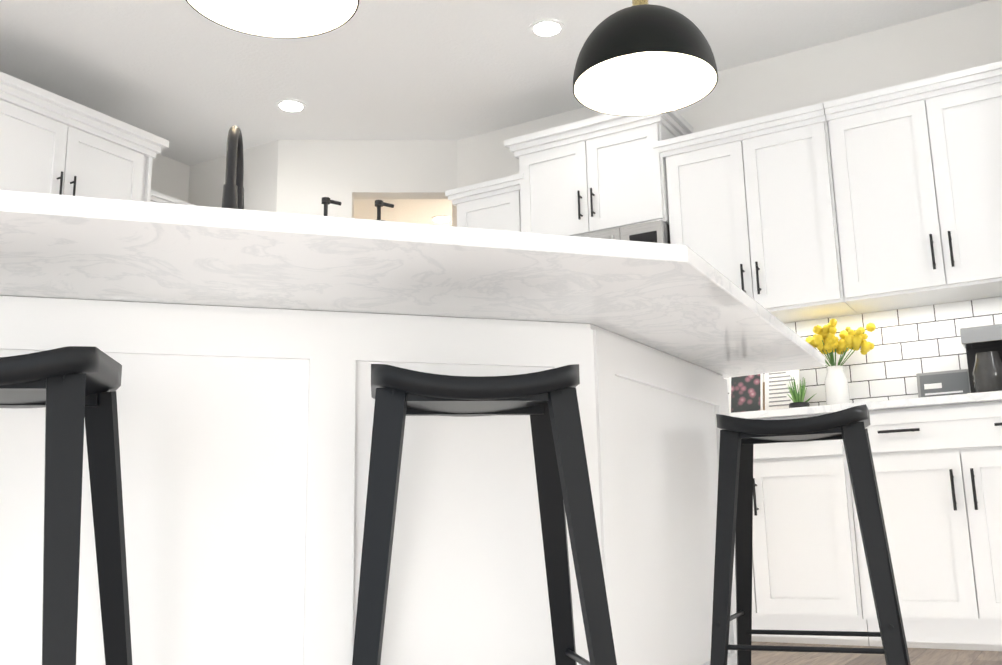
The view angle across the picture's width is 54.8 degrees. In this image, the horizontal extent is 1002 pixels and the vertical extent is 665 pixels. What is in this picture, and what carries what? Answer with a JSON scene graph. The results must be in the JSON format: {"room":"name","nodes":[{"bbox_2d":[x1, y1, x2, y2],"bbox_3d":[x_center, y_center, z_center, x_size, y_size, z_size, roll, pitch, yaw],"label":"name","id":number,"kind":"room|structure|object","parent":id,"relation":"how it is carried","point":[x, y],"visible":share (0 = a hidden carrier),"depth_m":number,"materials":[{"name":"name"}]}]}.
{"room":"kitchen","nodes":[
{"label":"kitchen","id":0,"kind":"room"},
{"bbox_2d":[0,0,988,225],"bbox_3d":[-0.366,-1.621,3.707,6.210,0.050,13.000,-8,-13,30],"label":"ceiling","id":1,"kind":"structure","parent":0,"point":[188,82],"depth_m":4.82,"materials":[{"name":"white paint"}]},
{"bbox_2d":[186,0,358,38],"bbox_3d":[-0.567,-1.323,2.441,0.425,1.034,0.425,-8,-13,30],"label":"pendant light","id":2,"kind":"object","parent":1,"relation":"hanging from","point":[285,19],"visible":1,"depth_m":2.52,"materials":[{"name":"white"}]},
{"bbox_2d":[275,99,306,112],"bbox_3d":[-1.154,-1.245,5.314,0.170,0.007,0.170,-8,-13,30],"label":"recessed light","id":3,"kind":"object","parent":1,"relation":"in","point":[291,105],"visible":1,"depth_m":5.30,"materials":[{"name":"white plastic"}]},
{"bbox_2d":[430,215,451,222],"bbox_3d":[-0.448,-0.853,7.289,0.170,0.007,0.170,-8,-13,30],"label":"recessed light","id":4,"kind":"object","parent":1,"relation":"in","point":[441,219],"visible":0.98,"depth_m":7.28,"materials":[{"name":"white"}]},
{"bbox_2d":[529,19,564,37],"bbox_3d":[0.216,-1.430,4.549,0.170,0.007,0.170,-8,-13,30],"label":"recessed light","id":5,"kind":"object","parent":1,"relation":"in","point":[546,28],"visible":1,"depth_m":4.54,"materials":[{"name":"white plastic"}]},
{"bbox_2d":[573,0,717,115],"bbox_3d":[0.415,-1.236,2.964,0.425,1.034,0.425,-8,-13,30],"label":"pendant light","id":6,"kind":"object","parent":1,"relation":"hanging from","point":[640,58],"visible":1,"depth_m":2.95,"materials":[{"name":"black metal"}]},
{"bbox_2d":[151,0,1001,226],"bbox_3d":[-0.359,-0.242,3.388,6.050,2.780,12.920,-8,-13,30],"label":"wall","id":7,"kind":"structure","parent":0,"point":[296,176],"depth_m":5.63,"materials":[{"name":"white paint"}]},
{"bbox_2d":[0,71,168,201],"bbox_3d":[-2.315,0.175,4.551,0.728,2.510,1.097,-8,-13,30],"label":"upper cabinet","id":8,"kind":"object","parent":7,"relation":"attached to","point":[51,143],"visible":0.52,"depth_m":4.60,"materials":[{"name":"white wood"}]},
{"bbox_2d":[150,190,195,205],"bbox_3d":[-2.464,-0.420,4.797,0.368,0.960,2.562,-8,-13,30],"label":"upper cabinet","id":9,"kind":"object","parent":7,"relation":"attached to","point":[155,196],"depth_m":5.47,"materials":[{"name":"white wood"}]},
{"bbox_2d":[445,61,1001,322],"bbox_3d":[1.010,-0.580,4.700,2.865,1.095,0.408,-8,-13,30],"label":"upper cabinets","id":10,"kind":"object","parent":7,"relation":"attached to","point":[885,199],"visible":0.81,"depth_m":4.33,"materials":[{"name":"white wood"}]},
{"bbox_2d":[578,220,669,243],"bbox_3d":[0.513,-0.253,4.912,0.797,0.430,0.452,-8,-13,30],"label":"microwave","id":11,"kind":"object","parent":10,"relation":"attached to","point":[657,231],"visible":0.02,"depth_m":4.66,"materials":[{"name":"silver metal"}]},
{"bbox_2d":[723,296,1001,405],"bbox_3d":[1.128,0.225,4.711,2.893,0.478,0.010,-8,-13,30],"label":"backsplash","id":12,"kind":"structure","parent":7,"relation":"attached to","point":[909,344],"depth_m":4.33,"materials":[{"name":"tile"}]},
{"bbox_2d":[751,641,1001,664],"bbox_3d":[-0.310,1.150,3.136,6.210,0.050,13.000,-8,-13,30],"label":"floor","id":13,"kind":"structure","parent":0,"point":[923,656],"depth_m":3.42,"materials":[{"name":"brown wood"}]},
{"bbox_2d":[0,346,131,664],"bbox_3d":[-0.778,0.399,1.406,0.432,0.742,0.432,1,-12,-8],"label":"stool","id":14,"kind":"object","parent":13,"relation":"on","point":[70,388],"visible":1,"depth_m":1.38,"materials":[{"name":"black wood"}]},
{"bbox_2d":[0,296,736,664],"bbox_3d":[-0.545,0.499,2.378,1.723,0.928,2.114,-8,-13,30],"label":"kitchen island","id":15,"kind":"object","parent":13,"relation":"on","point":[214,464],"depth_m":1.87,"materials":[{"name":"white wood"}]},
{"bbox_2d":[0,190,825,377],"bbox_3d":[-0.516,0.013,2.258,2.090,0.030,2.539,-8,-13,30],"label":"island countertop","id":16,"kind":"structure","parent":15,"relation":"on","point":[685,303],"depth_m":1.65,"materials":[{"name":"stone"}]},
{"bbox_2d":[221,125,243,208],"bbox_3d":[-0.555,-0.248,1.978,0.149,0.370,0.186,-8,-13,30],"label":"faucet","id":17,"kind":"object","parent":16,"relation":"on","point":[233,193],"visible":0.52,"depth_m":1.93,"materials":[{"name":"black metal"}]},
{"bbox_3d":[-0.296,-0.085,1.913,0.236,0.013,0.227,-8,-13,30],"label":"soap tray","id":18,"kind":"object","parent":16,"relation":"on","visible":0},
{"bbox_2d":[321,197,340,215],"bbox_3d":[-0.350,-0.178,1.921,0.067,0.186,0.067,-8,-13,30],"label":"soap bottle","id":19,"kind":"object","parent":18,"relation":"on","point":[326,201],"visible":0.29,"depth_m":1.93,"materials":[{"name":"black ceramic"}]},
{"bbox_2d":[375,200,393,220],"bbox_3d":[-0.246,-0.175,1.943,0.067,0.186,0.067,-8,-13,30],"label":"soap bottle","id":20,"kind":"object","parent":18,"relation":"on","point":[379,204],"visible":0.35,"depth_m":1.96,"materials":[{"name":"black ceramic"}]},
{"bbox_2d":[352,364,616,664],"bbox_3d":[-0.044,0.433,1.646,0.432,0.742,0.432,0,-12,-7],"label":"stool","id":21,"kind":"object","parent":13,"relation":"on","point":[546,401],"visible":1,"depth_m":1.58,"materials":[{"name":"black wood"}]},
{"bbox_2d":[710,404,910,664],"bbox_3d":[0.745,0.566,2.367,0.432,0.742,0.432,-6,-13,22],"label":"stool","id":22,"kind":"object","parent":13,"relation":"on","point":[739,437],"visible":1,"depth_m":2.31,"materials":[{"name":"black wood"}]},
{"bbox_2d":[752,415,882,646],"bbox_3d":[1.208,0.851,4.189,0.883,0.900,0.598,-8,-13,30],"label":"base cabinet","id":23,"kind":"object","parent":13,"relation":"on","point":[810,569],"depth_m":3.85,"materials":[{"name":"white wood"}]},
{"bbox_2d":[868,401,1001,650],"bbox_3d":[1.839,0.763,3.821,0.885,0.900,0.598,-8,-13,30],"label":"base cabinet","id":24,"kind":"object","parent":13,"relation":"on","point":[938,470],"depth_m":3.60,"materials":[{"name":"white wood"}]},
{"bbox_2d":[729,391,1001,419],"bbox_3d":[0.967,0.424,4.398,2.883,0.030,0.633,-8,-13,30],"label":"countertop","id":25,"kind":"structure","parent":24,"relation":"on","point":[901,403],"depth_m":3.75,"materials":[{"name":"stone"}]},
{"bbox_2d":[729,369,799,412],"bbox_3d":[1.204,0.276,4.473,0.330,0.279,0.175,-8,-13,30],"label":"cookbook","id":26,"kind":"object","parent":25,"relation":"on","point":[753,393],"visible":0.58,"depth_m":4.51,"materials":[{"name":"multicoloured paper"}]},
{"bbox_2d":[788,377,813,407],"bbox_3d":[1.315,0.278,4.236,0.124,0.175,0.118,-8,-13,30],"label":"potted plant","id":27,"kind":"object","parent":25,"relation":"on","point":[798,399],"visible":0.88,"depth_m":4.23,"materials":[{"name":"green plant"}]},
{"bbox_2d":[805,319,875,404],"bbox_3d":[1.497,0.158,4.318,0.371,0.436,0.218,-8,-13,30],"label":"vase","id":28,"kind":"object","parent":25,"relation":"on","point":[825,341],"visible":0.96,"depth_m":4.29,"materials":[{"name":"white ceramic"}]},
{"bbox_2d":[916,369,970,397],"bbox_3d":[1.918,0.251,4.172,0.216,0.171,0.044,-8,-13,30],"label":"toaster","id":29,"kind":"object","parent":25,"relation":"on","point":[944,383],"visible":0.62,"depth_m":4.17,"materials":[{"name":"grey metal"}]},
{"bbox_2d":[960,324,1001,393],"bbox_3d":[2.045,0.117,3.923,0.280,0.335,0.270,-8,-13,30],"label":"coffee maker","id":30,"kind":"object","parent":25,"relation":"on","point":[982,345],"visible":0.69,"depth_m":3.87,"materials":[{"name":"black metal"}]}
]}

